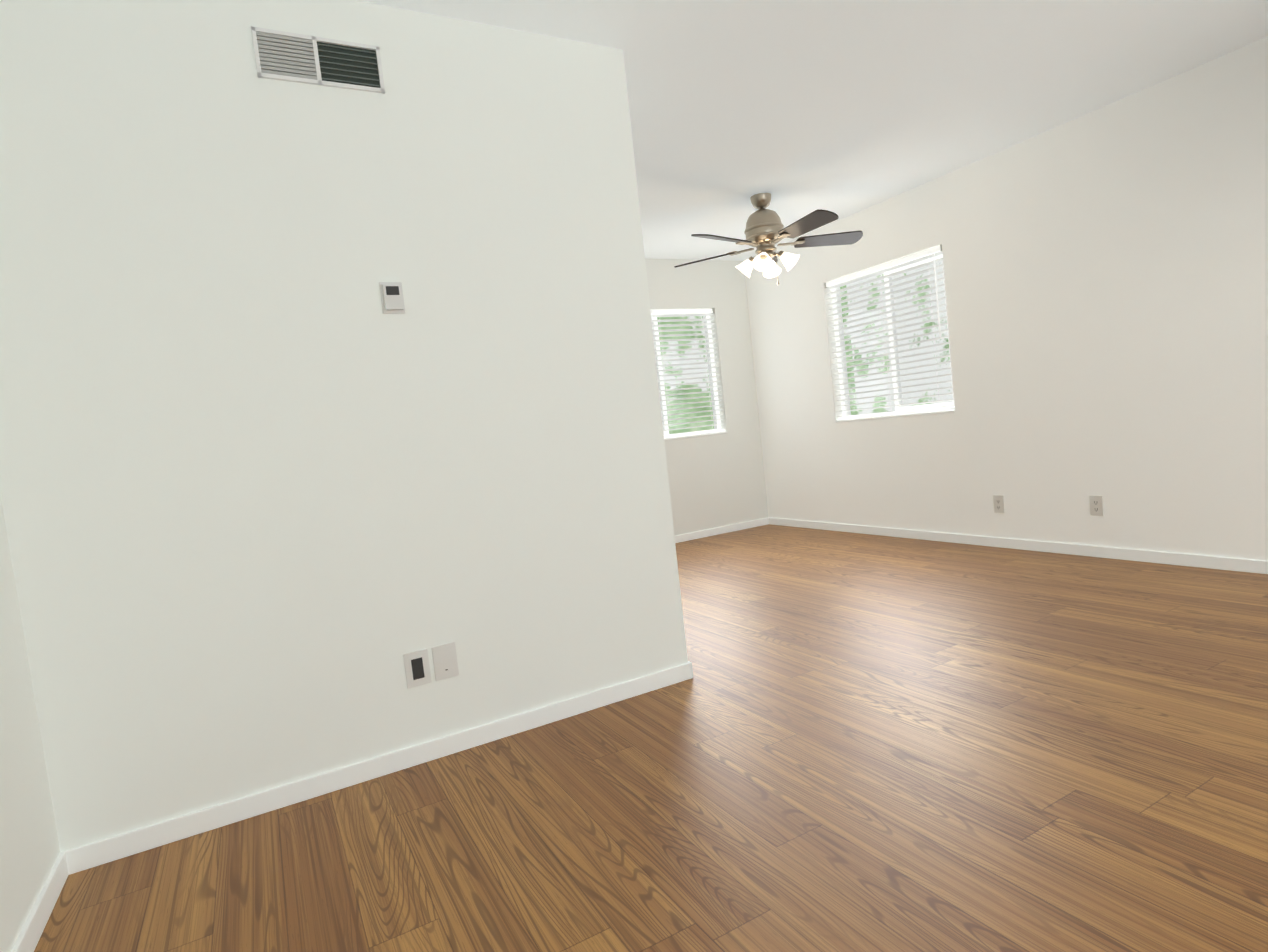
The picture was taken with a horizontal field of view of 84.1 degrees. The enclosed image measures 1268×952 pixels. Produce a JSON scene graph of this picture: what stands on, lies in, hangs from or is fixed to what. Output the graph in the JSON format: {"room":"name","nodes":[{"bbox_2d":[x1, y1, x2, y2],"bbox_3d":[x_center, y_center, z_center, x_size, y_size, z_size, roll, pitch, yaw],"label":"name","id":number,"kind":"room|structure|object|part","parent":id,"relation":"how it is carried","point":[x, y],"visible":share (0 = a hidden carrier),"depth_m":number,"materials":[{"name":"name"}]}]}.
{"room":"empty living room","nodes":[
{"label":"empty living room","id":0,"kind":"room"},
{"bbox_2d":[0,495,59,951],"bbox_3d":[-0.648,-0.131,-0.198,0.145,2.457,4.765,-8,4,-28],"label":"wall","id":1,"kind":"structure","parent":0,"point":[29,849],"depth_m":1.70,"materials":[{"name":"paint"}]},
{"bbox_2d":[11,517,1267,951],"bbox_3d":[0.372,0.733,3.341,4.775,0.065,9.700,-8,4,-28],"label":"baseboard","id":2,"kind":"structure","parent":1,"relation":"attached to","point":[97,853],"depth_m":2.35,"materials":[{"name":"white wood"}]},
{"bbox_2d":[0,0,687,852],"bbox_3d":[-0.818,-0.278,2.341,2.007,2.457,0.145,-8,4,-28],"label":"wall","id":3,"kind":"structure","parent":0,"point":[280,492],"depth_m":2.16,"materials":[{"name":"paint"}]},
{"bbox_2d":[251,26,384,93],"bbox_3d":[-0.965,-1.277,2.165,0.362,0.142,0.011,-8,4,-28],"label":"air vent","id":4,"kind":"object","parent":3,"relation":"in","point":[296,57],"visible":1,"depth_m":2.15,"materials":[{"name":"silver metal"}]},
{"bbox_2d":[379,282,404,313],"bbox_3d":[-0.777,-0.576,2.265,0.070,0.100,0.022,-8,4,-28],"label":"thermostat","id":5,"kind":"object","parent":3,"relation":"attached to","point":[392,298],"visible":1,"depth_m":2.26,"materials":[{"name":"white plastic"}]},
{"bbox_2d":[403,642,458,688],"bbox_3d":[-0.673,0.628,2.337,0.170,0.115,0.007,-8,4,-28],"label":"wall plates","id":6,"kind":"object","parent":3,"relation":"attached to","point":[417,668],"visible":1,"depth_m":2.33,"materials":[{"name":"white plastic"}]},
{"bbox_2d":[34,524,1267,951],"bbox_3d":[0.948,0.827,2.210,5.160,0.100,7.453,-8,4,-28],"label":"floor","id":7,"kind":"structure","parent":0,"point":[850,742],"depth_m":1.88,"materials":[{"name":"brown wood"}]},
{"bbox_2d":[645,258,768,535],"bbox_3d":[0.317,-0.651,6.186,1.820,2.457,0.145,-8,4,-28],"label":"wall","id":8,"kind":"structure","parent":0,"point":[716,480],"depth_m":6.37,"materials":[{"name":"white paint"}]},
{"bbox_2d":[651,316,720,437],"bbox_3d":[0.229,-0.879,6.177,1.161,1.126,0.055,-8,4,-28],"label":"window","id":9,"kind":"structure","parent":8,"relation":"in","point":[687,381],"depth_m":6.31,"materials":[{"name":"clear glass"}]},
{"bbox_2d":[651,308,724,437],"bbox_3d":[0.266,-0.886,6.107,1.157,1.109,0.062,-8,4,-28],"label":"window blind","id":10,"kind":"object","parent":9,"relation":"attached to","point":[678,312],"visible":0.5,"depth_m":6.21,"materials":[{"name":"white plastic"}]},
{"bbox_2d":[664,431,727,439],"bbox_3d":[0.325,-0.328,6.147,1.161,0.014,0.090,-8,4,-28],"label":"sill","id":11,"kind":"structure","parent":8,"relation":"attached to","point":[695,435],"depth_m":6.22,"materials":[{"name":"white"}]},
{"bbox_2d":[357,0,1267,260],"bbox_3d":[-0.190,-1.718,3.622,5.160,0.100,11.045,-8,4,-28],"label":"ceiling","id":12,"kind":"structure","parent":0,"point":[800,109],"depth_m":3.19,"materials":[{"name":"paint"}]},
{"bbox_2d":[674,193,862,284],"bbox_3d":[0.874,-1.550,4.616,1.274,0.592,1.249,-8,4,-28],"label":"fan","id":13,"kind":"object","parent":12,"relation":"hanging from","point":[765,231],"visible":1,"depth_m":4.58,"materials":[{"name":"grey metal"}]},
{"bbox_3d":[0.494,-1.503,4.876,0.327,0.050,0.429,-8,4,-28],"label":"blade","id":14,"kind":"part","parent":13,"relation":"part of","materials":[{"name":"brown wood"}]},
{"bbox_3d":[0.552,-1.476,4.365,0.456,0.050,0.225,-8,4,-28],"label":"blade","id":15,"kind":"part","parent":13,"relation":"part of","materials":[{"name":"brown"}]},
{"bbox_3d":[0.919,-1.358,4.619,0.068,0.202,0.012,-8,4,-28],"label":"pull chain","id":16,"kind":"part","parent":13,"relation":"part of","materials":[{"name":"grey metal"}]},
{"bbox_3d":[1.040,-1.522,4.256,0.173,0.050,0.459,-8,4,-28],"label":"blade","id":17,"kind":"part","parent":13,"relation":"part of","materials":[{"name":"brown wood"}]},
{"bbox_3d":[1.303,-1.579,4.696,0.445,0.050,0.284,-8,4,-28],"label":"blade","id":18,"kind":"part","parent":13,"relation":"part of","materials":[{"name":"brown"}]},
{"bbox_2d":[744,36,1267,560],"bbox_3d":[2.959,-0.757,3.382,0.145,2.457,7.598,-8,4,-28],"label":"wall","id":19,"kind":"structure","parent":0,"point":[1106,280],"depth_m":4.00,"materials":[{"name":"paint"}]},
{"bbox_2d":[831,255,953,419],"bbox_3d":[1.941,-1.006,5.256,0.055,1.126,1.101,-8,4,-28],"label":"window","id":20,"kind":"structure","parent":19,"relation":"in","point":[924,393],"depth_m":5.23,"materials":[{"name":"clear glass"}]},
{"bbox_2d":[824,244,954,419],"bbox_3d":[1.872,-1.004,5.218,0.062,1.109,1.097,-8,4,-28],"label":"window blind","id":21,"kind":"object","parent":20,"relation":"attached to","point":[933,253],"visible":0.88,"depth_m":5.15,"materials":[{"name":"white plastic"}]},
{"bbox_2d":[835,410,954,421],"bbox_3d":[1.936,-0.445,5.256,0.090,0.014,1.101,-8,4,-28],"label":"sill","id":22,"kind":"structure","parent":19,"relation":"attached to","point":[917,414],"depth_m":5.16,"materials":[{"name":"white wood"}]},
{"bbox_2d":[993,495,1004,512],"bbox_3d":[2.365,0.183,4.557,0.008,0.115,0.070,-8,4,-28],"label":"electrical outlet","id":23,"kind":"object","parent":19,"relation":"attached to","point":[998,501],"visible":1,"depth_m":4.55,"materials":[{"name":"white plastic"}]},
{"bbox_2d":[1089,496,1103,515],"bbox_3d":[2.651,0.171,4.029,0.008,0.115,0.070,-8,4,-28],"label":"electrical outlet","id":24,"kind":"object","parent":19,"relation":"attached to","point":[1096,505],"visible":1,"depth_m":4.03,"materials":[{"name":"white plastic"}]}
]}

